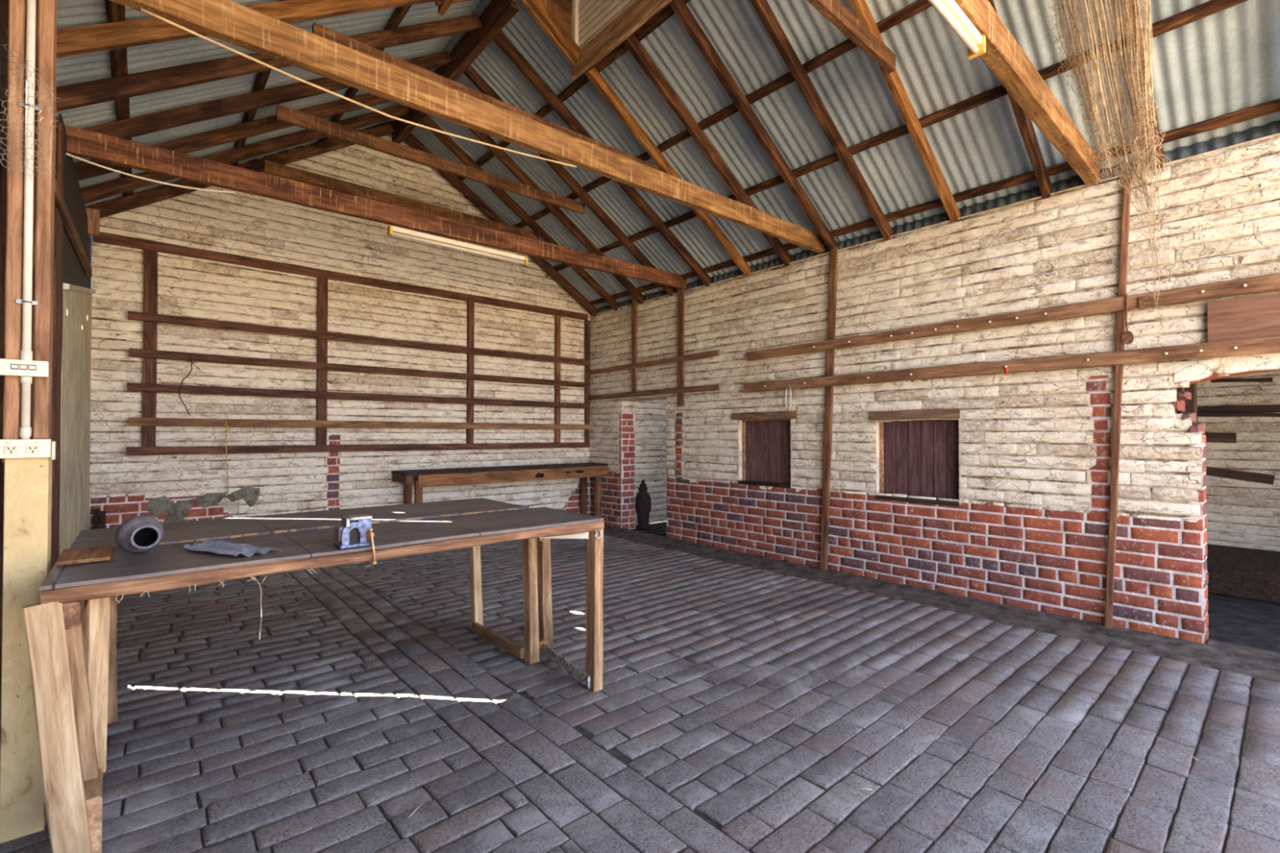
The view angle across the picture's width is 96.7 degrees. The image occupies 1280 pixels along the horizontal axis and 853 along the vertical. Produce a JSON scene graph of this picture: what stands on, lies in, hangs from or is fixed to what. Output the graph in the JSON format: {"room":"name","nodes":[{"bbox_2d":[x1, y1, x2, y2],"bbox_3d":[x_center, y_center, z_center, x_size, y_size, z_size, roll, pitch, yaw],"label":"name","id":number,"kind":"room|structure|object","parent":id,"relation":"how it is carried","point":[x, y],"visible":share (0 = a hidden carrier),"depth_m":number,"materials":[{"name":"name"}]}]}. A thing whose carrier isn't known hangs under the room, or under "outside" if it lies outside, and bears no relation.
{"room":"farm building","nodes":[
{"label":"farm building","id":0,"kind":"room"},
{"bbox_2d":[0,20,8,99],"bbox_3d":[-2.143,-0.173,1.782,0.030,2.950,8.300,1,-1,-41],"label":"wall","id":1,"kind":"structure","parent":0,"point":[3,41],"depth_m":2.25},
{"bbox_2d":[0,0,8,40],"bbox_3d":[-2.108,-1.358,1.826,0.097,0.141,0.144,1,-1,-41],"label":"wall plate","id":2,"kind":"object","parent":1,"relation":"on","point":[4,11],"depth_m":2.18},
{"bbox_2d":[56,0,439,58],"bbox_3d":[-1.882,-2.473,3.359,2.543,1.712,0.051,1,-1,-41],"label":"roof beam","id":3,"kind":"structure","parent":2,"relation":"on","point":[80,40],"depth_m":2.86,"materials":[{"name":"wood"}]},
{"bbox_2d":[316,4,412,142],"bbox_3d":[-0.657,-2.937,2.841,0.074,0.066,7.990,1,-1,-41],"label":"batten","id":4,"kind":"object","parent":3,"relation":"attached to","point":[400,13],"visible":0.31,"depth_m":4.12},
{"bbox_2d":[54,111,58,179],"bbox_3d":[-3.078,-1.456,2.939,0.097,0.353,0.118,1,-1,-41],"label":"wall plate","id":5,"kind":"object","parent":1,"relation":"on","point":[57,119],"depth_m":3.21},
{"bbox_2d":[85,207,99,237],"bbox_3d":[-4.424,-1.643,4.575,0.121,0.200,0.082,1,-1,-41],"label":"block","id":6,"kind":"object","parent":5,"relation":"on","point":[93,215],"visible":0.58,"depth_m":4.57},
{"bbox_2d":[63,124,686,288],"bbox_3d":[-1.428,-1.673,4.959,5.180,0.155,0.060,0,0,-41],"label":"tie beam","id":7,"kind":"structure","parent":5,"relation":"on","point":[82,143],"depth_m":4.17,"materials":[{"name":"wood"}]},
{"bbox_2d":[66,152,235,193],"bbox_3d":[-3.016,-1.548,3.523,0.843,0.067,0.012,1,-1,-41],"label":"cable","id":8,"kind":"object","parent":7,"relation":"hanging from","point":[67,153],"visible":0.91,"depth_m":3.50,"materials":[{"name":"plastic"}]},
{"bbox_2d":[386,225,527,265],"bbox_3d":[-1.512,-1.532,4.865,1.218,0.070,0.064,1,-1,-41],"label":"lamp","id":9,"kind":"object","parent":7,"relation":"attached to","point":[392,230],"visible":1,"depth_m":4.80,"materials":[{"name":"plastic"}]},
{"bbox_2d":[109,0,824,253],"bbox_3d":[-0.255,-1.685,3.614,5.180,0.155,0.060,0,0,-41],"label":"tie beam","id":10,"kind":"structure","parent":5,"relation":"on","point":[229,21],"depth_m":2.89,"materials":[{"name":"wood"}]},
{"bbox_2d":[140,7,576,167],"bbox_3d":[-1.149,-1.555,2.833,2.008,0.104,0.011,1,-1,-41],"label":"cord","id":11,"kind":"object","parent":10,"relation":"hanging from","point":[141,9],"visible":1,"depth_m":2.60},
{"bbox_2d":[954,0,1100,185],"bbox_3d":[1.070,-1.714,2.096,5.180,0.154,0.080,1,-1,-41],"label":"tie beam","id":12,"kind":"structure","parent":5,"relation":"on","point":[1003,55],"depth_m":2.80,"materials":[{"name":"wood"}]},
{"bbox_2d":[928,0,986,59],"bbox_3d":[0.964,-1.600,2.003,1.220,0.070,0.064,1,-1,-41],"label":"lamp","id":13,"kind":"object","parent":12,"relation":"attached to","point":[950,11],"visible":1,"depth_m":2.26,"materials":[{"name":"plastic"}]},
{"bbox_2d":[58,113,92,288],"bbox_3d":[-3.942,-1.190,4.001,0.010,0.961,2.510,1,-1,-41],"label":"wall","id":14,"kind":"structure","parent":0,"point":[73,273],"depth_m":3.66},
{"bbox_2d":[54,177,92,276],"bbox_3d":[-3.506,-1.156,3.538,0.034,0.178,2.483,1,-1,-41],"label":"diagonal strut","id":15,"kind":"object","parent":14,"relation":"attached to","point":[68,224],"visible":0.9,"depth_m":3.25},
{"bbox_2d":[59,283,95,555],"bbox_3d":[-3.840,0.095,3.914,0.032,2.468,2.290,1,-1,-41],"label":"board","id":16,"kind":"object","parent":14,"relation":"attached to","point":[75,414],"depth_m":3.65,"materials":[{"name":"wood"}]},
{"bbox_2d":[88,127,590,549],"bbox_3d":[-2.625,-0.939,6.391,5.096,4.604,0.026,1,-1,-41],"label":"wall","id":17,"kind":"structure","parent":0,"point":[122,485],"depth_m":5.83,"materials":[{"name":"brick"}]},
{"bbox_2d":[142,248,157,446],"bbox_3d":[-4.244,-0.668,4.935,0.094,1.720,0.045,1,-1,-41],"label":"upright","id":18,"kind":"object","parent":17,"relation":"attached to","point":[148,400],"visible":0.89,"depth_m":4.92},
{"bbox_2d":[145,495,173,517],"bbox_3d":[-4.203,0.701,4.983,0.191,0.188,0.020,1,-1,-41],"label":"plaster patch","id":19,"kind":"object","parent":17,"relation":"attached to","point":[157,507],"depth_m":4.98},
{"bbox_2d":[163,498,193,523],"bbox_3d":[-4.119,0.789,5.055,0.253,0.276,0.020,1,-1,-41],"label":"plaster patch","id":20,"kind":"object","parent":17,"relation":"attached to","point":[178,511],"depth_m":5.07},
{"bbox_2d":[193,492,226,507],"bbox_3d":[-3.933,0.676,5.219,0.261,0.134,0.019,1,-1,-41],"label":"plaster patch","id":21,"kind":"object","parent":17,"relation":"attached to","point":[206,500],"depth_m":5.21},
{"bbox_2d":[225,486,260,506],"bbox_3d":[-3.747,0.669,5.381,0.289,0.197,0.020,1,-1,-41],"label":"plaster patch","id":22,"kind":"object","parent":17,"relation":"attached to","point":[250,495],"depth_m":5.40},
{"bbox_2d":[315,276,328,444],"bbox_3d":[-3.241,-0.658,5.809,0.092,1.720,0.045,1,-1,-41],"label":"upright","id":23,"kind":"object","parent":17,"relation":"attached to","point":[322,282],"visible":0.91,"depth_m":5.79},
{"bbox_2d":[93,231,587,319],"bbox_3d":[-2.635,-1.555,6.372,5.020,0.091,0.047,1,-1,-41],"label":"wall rail","id":24,"kind":"object","parent":17,"relation":"attached to","point":[104,237],"visible":0.98,"depth_m":5.73,"materials":[{"name":"wood"}]},
{"bbox_2d":[126,442,590,455],"bbox_3d":[-2.518,0.233,6.380,4.805,0.076,0.033,1,-1,-41],"label":"shelf rail","id":25,"kind":"object","parent":17,"relation":"attached to","point":[131,451],"visible":1,"depth_m":5.83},
{"bbox_2d":[126,382,590,408],"bbox_3d":[-2.518,-0.310,6.386,4.805,0.076,0.034,1,-1,-41],"label":"shelf rail","id":26,"kind":"object","parent":17,"relation":"attached to","point":[132,387],"visible":1,"depth_m":5.83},
{"bbox_2d":[127,311,590,365],"bbox_3d":[-2.519,-0.915,6.394,4.805,0.077,0.033,1,-1,-41],"label":"shelf rail","id":27,"kind":"object","parent":17,"relation":"attached to","point":[136,316],"visible":1,"depth_m":5.82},
{"bbox_2d":[128,417,590,429],"bbox_3d":[-2.515,-0.016,6.386,4.795,0.076,0.034,1,-1,-41],"label":"shelf rail","id":28,"kind":"object","parent":17,"relation":"attached to","point":[132,421],"visible":1,"depth_m":5.81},
{"bbox_2d":[128,348,590,387],"bbox_3d":[-2.515,-0.600,6.393,4.795,0.076,0.034,1,-1,-41],"label":"shelf rail","id":29,"kind":"object","parent":17,"relation":"attached to","point":[133,353],"visible":1,"depth_m":5.82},
{"bbox_2d":[386,0,492,121],"bbox_3d":[-0.195,-3.411,3.416,0.440,0.144,8.340,1,-1,-41],"label":"trim","id":30,"kind":"structure","parent":17,"relation":"attached to","point":[480,8],"depth_m":5.03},
{"bbox_2d":[391,0,516,140],"bbox_3d":[-1.839,-3.264,5.298,0.039,0.203,2.740,1,-1,-41],"label":"board","id":31,"kind":"object","parent":17,"relation":"attached to","point":[495,7],"visible":0.32,"depth_m":4.86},
{"bbox_2d":[391,1,519,143],"bbox_3d":[-1.839,-3.134,5.296,0.077,0.035,2.740,1,-1,-41],"label":"batten","id":32,"kind":"object","parent":31,"relation":"attached to","point":[511,9],"visible":0.61,"depth_m":4.75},
{"bbox_2d":[466,301,474,443],"bbox_3d":[-2.040,-0.644,6.857,0.078,1.720,0.044,1,-1,-41],"label":"upright","id":33,"kind":"object","parent":17,"relation":"attached to","point":[470,304],"visible":0.92,"depth_m":6.84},
{"bbox_2d":[554,315,560,442],"bbox_3d":[-1.109,-0.634,7.669,0.077,1.720,0.044,1,-1,-41],"label":"upright","id":34,"kind":"object","parent":17,"relation":"attached to","point":[557,318],"visible":0.94,"depth_m":7.65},
{"bbox_2d":[584,320,590,442],"bbox_3d":[-0.740,-0.630,7.991,0.073,1.720,0.045,1,-1,-41],"label":"upright","id":35,"kind":"object","parent":17,"relation":"attached to","point":[587,322],"visible":0.94,"depth_m":7.97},
{"bbox_2d":[0,534,1279,852],"bbox_3d":[-0.027,1.327,3.164,5.500,0.033,8.371,1,-1,-41],"label":"floor","id":36,"kind":"structure","parent":0,"point":[738,708],"depth_m":2.52,"materials":[{"name":"brick"}]},
{"bbox_2d":[0,0,60,843],"bbox_3d":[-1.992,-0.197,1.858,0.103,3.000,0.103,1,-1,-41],"label":"timber post","id":37,"kind":"object","parent":36,"relation":"on","point":[28,482],"visible":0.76,"depth_m":1.82,"materials":[{"name":"wood"}]},
{"bbox_2d":[0,358,48,377],"bbox_3d":[-1.957,-0.185,1.804,0.116,0.051,0.032,1,-1,-41],"label":"switch plate","id":38,"kind":"object","parent":37,"relation":"attached to","point":[12,367],"visible":1,"depth_m":1.80,"materials":[{"name":"plastic"}]},
{"bbox_2d":[0,439,56,459],"bbox_3d":[-1.954,0.074,1.808,0.137,0.067,0.045,1,-1,-41],"label":"power outlet","id":39,"kind":"object","parent":37,"relation":"attached to","point":[9,448],"visible":1,"depth_m":1.80,"materials":[{"name":"plastic"}]},
{"bbox_2d":[16,0,40,439],"bbox_3d":[-1.959,-0.852,1.827,0.047,1.790,0.030,1,-1,-41],"label":"conduit","id":40,"kind":"object","parent":37,"relation":"attached to","point":[26,353],"visible":0.94,"depth_m":1.82,"materials":[{"name":"plastic"}]},
{"bbox_2d":[0,43,60,182],"bbox_3d":[-1.913,-0.973,1.771,0.066,0.391,0.158,0,-1,20],"label":"wire","id":41,"kind":"object","parent":37,"relation":"hanging from","point":[6,43],"visible":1,"depth_m":1.77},
{"bbox_2d":[55,122,64,561],"bbox_3d":[-3.064,-0.133,2.998,0.022,2.900,0.132,1,-1,-41],"label":"stud","id":42,"kind":"object","parent":36,"relation":"on","point":[60,133],"visible":0.42,"depth_m":2.98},
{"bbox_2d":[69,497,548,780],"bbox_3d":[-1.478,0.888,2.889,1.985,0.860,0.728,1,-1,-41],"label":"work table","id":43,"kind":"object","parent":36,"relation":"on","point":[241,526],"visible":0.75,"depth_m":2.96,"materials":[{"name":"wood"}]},
{"bbox_2d":[22,506,604,852],"bbox_3d":[-1.112,0.887,2.466,2.078,0.856,0.664,1,-1,-41],"label":"work table","id":44,"kind":"object","parent":36,"relation":"on","point":[67,633],"visible":0.91,"depth_m":1.81,"materials":[{"name":"wood"}]},
{"bbox_2d":[54,545,112,565],"bbox_3d":[-1.910,0.442,1.964,0.131,0.013,0.240,1,0,-41],"label":"board","id":45,"kind":"object","parent":44,"relation":"on","point":[97,553],"visible":1,"depth_m":1.93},
{"bbox_2d":[115,515,164,552],"bbox_3d":[-1.800,0.388,2.054,0.138,0.133,0.133,-1,-1,36],"label":"metal pot","id":46,"kind":"object","parent":44,"relation":"on","point":[141,533],"visible":1,"depth_m":2.03,"materials":[{"name":"metal"}]},
{"bbox_2d":[183,539,281,557],"bbox_3d":[-1.520,0.442,2.084,0.435,0.023,0.147,0,-1,24],"label":"cloth","id":47,"kind":"object","parent":44,"relation":"on","point":[219,547],"visible":1,"depth_m":2.05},
{"bbox_2d":[333,514,377,564],"bbox_3d":[-1.087,0.434,2.174,0.117,0.177,0.148,1,-1,-41],"label":"bench vise","id":48,"kind":"object","parent":44,"relation":"on","point":[362,523],"visible":1,"depth_m":2.16,"materials":[{"name":"blue metal"}]},
{"bbox_2d":[391,462,608,546],"bbox_3d":[-1.576,0.931,6.968,2.680,0.872,0.450,1,-1,-41],"label":"bench","id":49,"kind":"object","parent":36,"relation":"on","point":[456,476],"visible":0.86,"depth_m":6.73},
{"bbox_2d":[635,399,666,524],"bbox_3d":[0.830,0.090,8.742,2.760,2.602,0.023,1,-1,-41],"label":"wall","id":50,"kind":"structure","parent":0,"point":[650,415],"depth_m":8.17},
{"bbox_2d":[56,0,1279,308],"bbox_3d":[0.067,-2.275,3.630,6.658,2.241,8.340,1,-1,-41],"label":"ceiling","id":51,"kind":"structure","parent":0,"point":[1227,60],"depth_m":4.17,"materials":[{"name":"metal"}]},
{"bbox_2d":[105,0,133,196],"bbox_3d":[-1.758,-1.994,1.869,0.075,0.065,7.990,1,-1,-41],"label":"batten","id":52,"kind":"object","parent":51,"relation":"attached to","point":[115,11],"visible":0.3,"depth_m":3.08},
{"bbox_2d":[73,93,391,180],"bbox_3d":[-2.984,-2.457,4.620,2.543,1.710,0.051,1,-1,-41],"label":"rafter","id":53,"kind":"object","parent":51,"relation":"attached to","point":[84,170],"visible":0.58,"depth_m":4.44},
{"bbox_2d":[86,122,395,218],"bbox_3d":[-3.642,-2.448,5.375,2.543,1.712,0.052,1,-1,-41],"label":"rafter","id":54,"kind":"object","parent":51,"relation":"attached to","point":[140,199],"visible":0.62,"depth_m":5.11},
{"bbox_2d":[80,104,410,204],"bbox_3d":[-3.325,-2.453,5.013,2.543,1.712,0.051,1,-1,-41],"label":"rafter","id":55,"kind":"object","parent":51,"relation":"attached to","point":[111,188],"visible":0.65,"depth_m":4.93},
{"bbox_2d":[229,0,284,165],"bbox_3d":[-1.215,-2.460,2.348,0.075,0.067,7.990,1,-1,-41],"label":"batten","id":56,"kind":"object","parent":51,"relation":"attached to","point":[261,79],"visible":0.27,"depth_m":4.11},
{"bbox_2d":[81,50,453,138],"bbox_3d":[-2.629,-2.462,4.214,2.542,1.711,0.051,1,-1,-41],"label":"rafter","id":57,"kind":"object","parent":51,"relation":"attached to","point":[137,126],"visible":0.66,"depth_m":3.97,"materials":[{"name":"wood"}]},
{"bbox_2d":[56,13,482,111],"bbox_3d":[-2.247,-2.467,3.777,2.542,1.711,0.052,1,-1,-41],"label":"rafter","id":58,"kind":"object","parent":51,"relation":"attached to","point":[113,88],"visible":0.73,"depth_m":3.42,"materials":[{"name":"wood"}]},
{"bbox_2d":[434,0,675,79],"bbox_3d":[-0.445,-3.464,3.703,1.440,1.260,1.900,1,-1,-41],"label":"roof beam","id":59,"kind":"structure","parent":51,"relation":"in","point":[598,27],"depth_m":4.37,"materials":[{"name":"wood"}]},
{"bbox_2d":[514,0,932,227],"bbox_3d":[0.957,-2.514,4.244,0.074,0.069,7.990,1,-1,-41],"label":"batten","id":60,"kind":"object","parent":51,"relation":"attached to","point":[917,6],"visible":0.62,"depth_m":4.19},
{"bbox_2d":[552,0,1247,271],"bbox_3d":[1.423,-2.127,4.646,0.074,0.067,7.990,1,-1,-41],"label":"batten","id":61,"kind":"object","parent":51,"relation":"attached to","point":[1210,7],"visible":0.61,"depth_m":3.85,"materials":[{"name":"wood"}]},
{"bbox_2d":[590,98,1279,305],"bbox_3d":[1.875,-1.752,5.036,0.075,0.068,7.990,1,-1,-41],"label":"batten","id":62,"kind":"object","parent":51,"relation":"attached to","point":[1273,106],"visible":0.7,"depth_m":4.14,"materials":[{"name":"wood"}]},
{"bbox_2d":[621,400,1176,447],"bbox_3d":[2.002,-0.125,5.225,0.105,2.940,7.840,1,-1,-41],"label":"wall","id":63,"kind":"structure","parent":0,"point":[621,400],"depth_m":7.72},
{"bbox_2d":[1176,382,1197,423],"bbox_3d":[4.050,0.033,4.267,0.153,2.600,1.709,-1,-1,43],"label":"door frame","id":64,"kind":"structure","parent":63,"relation":"attached to","point":[1191,406],"depth_m":3.63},
{"bbox_2d":[1183,412,1279,417],"bbox_3d":[4.904,-0.087,4.346,0.048,0.074,1.101,1,-1,-41],"label":"plank","id":65,"kind":"object","parent":64,"relation":"attached to","point":[1199,414],"visible":0.87,"depth_m":4.51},
{"bbox_2d":[1210,377,1272,382],"bbox_3d":[4.795,-0.370,4.546,0.046,0.051,0.342,1,-1,-41],"label":"plank","id":66,"kind":"object","parent":64,"relation":"attached to","point":[1267,379],"visible":0.92,"depth_m":4.51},
{"bbox_2d":[1203,432,1236,443],"bbox_3d":[4.679,0.091,4.679,0.045,0.082,0.300,1,0,-41],"label":"plank","id":67,"kind":"object","parent":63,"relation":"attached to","point":[1227,437],"visible":0.57,"depth_m":4.61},
{"bbox_2d":[1205,466,1275,484],"bbox_3d":[4.745,0.382,4.600,0.048,0.142,0.510,1,-1,-41],"label":"plank","id":68,"kind":"object","parent":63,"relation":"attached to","point":[1211,471],"visible":0.72,"depth_m":4.53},
{"bbox_2d":[589,134,1279,643],"bbox_3d":[1.858,-0.131,5.100,0.023,2.950,7.845,1,-1,-41],"label":"wall","id":69,"kind":"structure","parent":0,"point":[1028,529],"depth_m":4.23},
{"bbox_2d":[621,400,635,529],"bbox_3d":[-0.151,0.516,7.592,0.240,1.718,0.014,1,-1,-41],"label":"brick pillar","id":70,"kind":"structure","parent":69,"relation":"attached to","point":[628,449],"depth_m":7.59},
{"bbox_2d":[631,298,636,391],"bbox_3d":[-0.073,-1.039,7.288,0.033,1.180,0.077,1,-1,-41],"label":"strap","id":71,"kind":"object","parent":69,"relation":"attached to","point":[634,300],"visible":0.93,"depth_m":7.27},
{"bbox_2d":[587,349,719,375],"bbox_3d":[0.048,-0.775,7.098,0.035,0.067,2.460,1,-1,-41],"label":"peg rail","id":72,"kind":"object","parent":69,"relation":"attached to","point":[714,353],"visible":1,"depth_m":6.88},
{"bbox_2d":[587,384,719,399],"bbox_3d":[0.047,-0.413,7.094,0.034,0.066,2.460,1,-1,-41],"label":"peg rail","id":73,"kind":"object","parent":69,"relation":"attached to","point":[710,387],"visible":1,"depth_m":6.88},
{"bbox_2d":[677,288,684,406],"bbox_3d":[0.479,-0.922,6.654,0.034,1.370,0.088,1,-1,-41],"label":"strap","id":74,"kind":"object","parent":69,"relation":"attached to","point":[680,291],"visible":0.97,"depth_m":6.63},
{"bbox_2d":[732,410,797,488],"bbox_3d":[1.301,0.242,5.823,0.160,0.790,0.790,1,-1,-41],"label":"window","id":75,"kind":"structure","parent":69,"relation":"in","point":[765,452],"depth_m":5.85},
{"bbox_2d":[746,420,791,484],"bbox_3d":[1.329,0.256,5.842,0.032,0.627,0.593,1,-1,-41],"label":"shutter","id":76,"kind":"object","parent":75,"relation":"attached to","point":[768,458],"depth_m":5.84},
{"bbox_2d":[819,247,838,571],"bbox_3d":[1.728,-0.145,5.213,0.034,2.963,0.184,1,-1,-41],"label":"strap","id":77,"kind":"object","parent":69,"relation":"attached to","point":[833,252],"visible":0.99,"depth_m":5.20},
{"bbox_2d":[870,408,960,506],"bbox_3d":[2.285,0.259,4.691,0.164,0.790,0.730,1,-1,-41],"label":"window","id":78,"kind":"structure","parent":69,"relation":"in","point":[914,458],"depth_m":4.69,"materials":[{"name":"wood"}]},
{"bbox_2d":[884,419,959,499],"bbox_3d":[2.322,0.267,4.704,0.032,0.637,0.613,1,-1,-41],"label":"shutter","id":79,"kind":"object","parent":78,"relation":"attached to","point":[921,457],"depth_m":4.68,"materials":[{"name":"wood"}]},
{"bbox_2d":[589,133,1279,315],"bbox_3d":[1.952,-1.605,5.200,0.239,0.010,7.840,1,-1,-41],"label":"trim","id":80,"kind":"structure","parent":69,"relation":"attached to","point":[1277,134],"depth_m":4.25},
{"bbox_2d":[591,120,1279,315],"bbox_3d":[1.895,-1.657,5.151,0.041,0.088,7.841,1,-1,-41],"label":"roof beam","id":81,"kind":"structure","parent":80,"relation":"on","point":[1273,127],"depth_m":4.24,"materials":[{"name":"wood"}]},
{"bbox_2d":[603,524,1279,682],"bbox_3d":[1.794,1.330,4.893,0.382,0.053,8.040,1,-1,-41],"label":"floor border","id":82,"kind":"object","parent":69,"relation":"attached to","point":[1089,632],"depth_m":3.98,"materials":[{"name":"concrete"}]},
{"bbox_2d":[743,336,1279,392],"bbox_3d":[2.698,-0.433,4.038,0.060,0.094,4.930,1,-1,-41],"label":"peg rail","id":83,"kind":"object","parent":69,"relation":"attached to","point":[1264,345],"visible":0.99,"depth_m":3.90,"materials":[{"name":"wood"}]},
{"bbox_2d":[746,272,1279,360],"bbox_3d":[2.708,-0.766,4.031,0.060,0.108,4.900,1,-2,-41],"label":"peg rail","id":84,"kind":"object","parent":69,"relation":"attached to","point":[1268,282],"depth_m":3.91,"materials":[{"name":"wood"}]},
{"bbox_2d":[1104,173,1131,628],"bbox_3d":[3.076,-0.149,3.667,0.034,2.932,0.159,1,-1,-40],"label":"wooden post","id":85,"kind":"object","parent":69,"relation":"attached to","point":[1121,317],"visible":0.92,"depth_m":3.66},
{"bbox_2d":[1201,435,1208,643],"bbox_3d":[3.444,0.688,3.470,0.235,1.270,0.010,1,-1,-41],"label":"trim","id":86,"kind":"structure","parent":69,"relation":"attached to","point":[1206,615],"depth_m":3.47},
{"bbox_2d":[1173,352,1279,433],"bbox_3d":[3.753,-0.207,3.106,0.255,0.498,1.242,1,-1,-41],"label":"trim","id":87,"kind":"structure","parent":69,"relation":"attached to","point":[1211,369],"depth_m":3.37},
{"bbox_2d":[1206,639,1279,660],"bbox_3d":[3.756,1.310,2.995,0.140,0.055,1.100,1,-1,-41],"label":"door sill","id":88,"kind":"structure","parent":69,"relation":"attached to","point":[1237,648],"depth_m":3.29,"materials":[{"name":"concrete"}]},
{"bbox_2d":[1207,293,1279,342],"bbox_3d":[3.600,-0.617,3.065,0.025,0.240,0.775,1,-1,-41],"label":"wooden board","id":89,"kind":"object","parent":69,"relation":"attached to","point":[1257,316],"visible":0.84,"depth_m":3.24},
{"bbox_2d":[631,520,1279,653],"bbox_3d":[3.344,1.375,6.019,3.025,0.028,7.700,1,-1,-41],"label":"floor","id":90,"kind":"structure","parent":0,"point":[1255,624],"depth_m":3.92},
{"bbox_2d":[635,480,651,529],"bbox_3d":[0.043,1.046,7.696,0.220,0.660,0.220,1,-1,-41],"label":"urn","id":91,"kind":"object","parent":90,"relation":"on","point":[642,499],"visible":1,"depth_m":7.62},
{"bbox_2d":[1202,544,1279,603],"bbox_3d":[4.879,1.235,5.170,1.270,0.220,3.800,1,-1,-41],"label":"wall","id":92,"kind":"structure","parent":90,"relation":"on","point":[1253,574],"depth_m":4.50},
{"bbox_2d":[1182,370,1279,551],"bbox_3d":[4.256,0.068,6.898,0.024,2.604,7.606,1,-1,-41],"label":"wall","id":93,"kind":"structure","parent":0,"point":[1240,513],"depth_m":5.32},
{"bbox_2d":[1183,404,1279,413],"bbox_3d":[5.073,-0.140,4.228,0.048,0.066,1.500,1,-1,-41],"label":"plank","id":94,"kind":"object","parent":93,"relation":"attached to","point":[1243,408],"visible":0.71,"depth_m":4.53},
{"bbox_3d":[1.985,-1.640,5.229,0.088,0.057,7.840,1,-1,-41],"label":"wall plate","id":95,"kind":"object","parent":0,"visible":0},
{"bbox_2d":[404,133,598,315],"bbox_3d":[-1.493,-2.320,7.247,3.040,1.926,0.051,1,-1,-41],"label":"rafter","id":96,"kind":"object","parent":95,"relation":"on","point":[410,139],"visible":0.56,"depth_m":6.94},
{"bbox_2d":[420,114,619,310],"bbox_3d":[-1.177,-2.324,6.885,3.039,1.927,0.051,1,-1,-41],"label":"rafter","id":97,"kind":"object","parent":95,"relation":"on","point":[427,121],"visible":0.62,"depth_m":6.63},
{"bbox_2d":[263,160,538,239],"bbox_3d":[-2.312,-2.325,6.041,2.820,0.110,0.049,1,-1,-41],"label":"roof beam","id":98,"kind":"structure","parent":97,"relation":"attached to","point":[269,167],"depth_m":5.75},
{"bbox_2d":[468,128,645,303],"bbox_3d":[-0.835,-2.329,6.494,3.040,1.927,0.051,1,-1,-41],"label":"rafter","id":99,"kind":"object","parent":95,"relation":"on","point":[500,154],"visible":0.5,"depth_m":6.39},
{"bbox_2d":[457,0,690,181],"bbox_3d":[0.430,-2.953,3.789,0.075,0.067,7.990,1,-1,-41],"label":"batten","id":100,"kind":"object","parent":99,"relation":"attached to","point":[665,14],"visible":0.51,"depth_m":4.61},
{"bbox_2d":[463,65,675,296],"bbox_3d":[-0.480,-2.333,6.087,3.040,1.927,0.052,1,-1,-41],"label":"rafter","id":101,"kind":"object","parent":95,"relation":"on","point":[470,73],"visible":0.58,"depth_m":5.99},
{"bbox_2d":[276,103,585,213],"bbox_3d":[-1.667,-2.355,5.211,2.820,0.110,0.049,1,-1,-41],"label":"tie","id":102,"kind":"object","parent":101,"relation":"attached to","point":[284,113],"visible":0.99,"depth_m":4.96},
{"bbox_2d":[493,30,712,286],"bbox_3d":[-0.099,-2.340,5.650,3.039,1.926,0.051,1,-1,-41],"label":"rafter","id":103,"kind":"object","parent":95,"relation":"on","point":[500,39],"visible":0.67,"depth_m":5.20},
{"bbox_2d":[526,0,751,276],"bbox_3d":[0.266,-2.344,5.231,3.039,1.927,0.052,1,-1,-41],"label":"rafter","id":104,"kind":"object","parent":95,"relation":"on","point":[541,9],"visible":0.75,"depth_m":4.87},
{"bbox_2d":[311,22,659,170],"bbox_3d":[-0.889,-2.326,4.296,2.790,0.108,0.050,1,-1,-41],"label":"tie","id":105,"kind":"object","parent":104,"relation":"attached to","point":[318,29],"visible":0.47,"depth_m":3.86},
{"bbox_2d":[622,34,791,266],"bbox_3d":[0.806,-2.171,5.043,2.470,1.575,0.052,1,-1,-41],"label":"rafter","id":106,"kind":"object","parent":95,"relation":"on","point":[632,43],"visible":0.68,"depth_m":4.71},
{"bbox_2d":[669,0,838,250],"bbox_3d":[1.135,-2.176,4.667,2.471,1.574,0.051,1,-1,-41],"label":"rafter","id":107,"kind":"object","parent":95,"relation":"on","point":[681,9],"visible":0.84,"depth_m":4.40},
{"bbox_2d":[749,0,893,239],"bbox_3d":[1.249,-2.358,4.105,3.041,1.928,0.051,1,-1,-41],"label":"rafter","id":108,"kind":"object","parent":95,"relation":"on","point":[762,8],"visible":0.86,"depth_m":4.13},
{"bbox_2d":[848,0,959,222],"bbox_3d":[1.597,-2.363,3.705,3.040,1.928,0.051,1,-1,-41],"label":"rafter","id":109,"kind":"object","parent":95,"relation":"on","point":[860,8],"visible":0.7,"depth_m":3.94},
{"bbox_2d":[806,0,895,73],"bbox_3d":[0.494,-2.337,2.673,2.980,0.110,0.050,1,-1,-41],"label":"tie","id":110,"kind":"object","parent":109,"relation":"attached to","point":[834,11],"visible":1,"depth_m":3.33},
{"bbox_2d":[987,0,1052,199],"bbox_3d":[1.992,-2.370,3.254,3.040,1.925,0.051,1,-1,-41],"label":"rafter","id":111,"kind":"object","parent":95,"relation":"on","point":[1024,123],"visible":0.4,"depth_m":3.75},
{"bbox_2d":[1123,0,1164,169],"bbox_3d":[2.373,-2.374,2.817,3.041,1.927,0.051,1,-1,-41],"label":"rafter","id":112,"kind":"object","parent":95,"relation":"on","point":[1161,157],"visible":0.21,"depth_m":3.36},
{"bbox_2d":[1036,0,1171,306],"bbox_3d":[2.016,-1.527,2.567,0.268,2.055,0.563,1,-1,-41],"label":"straw","id":113,"kind":"object","parent":112,"relation":"hanging from","point":[1135,99],"visible":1,"depth_m":2.48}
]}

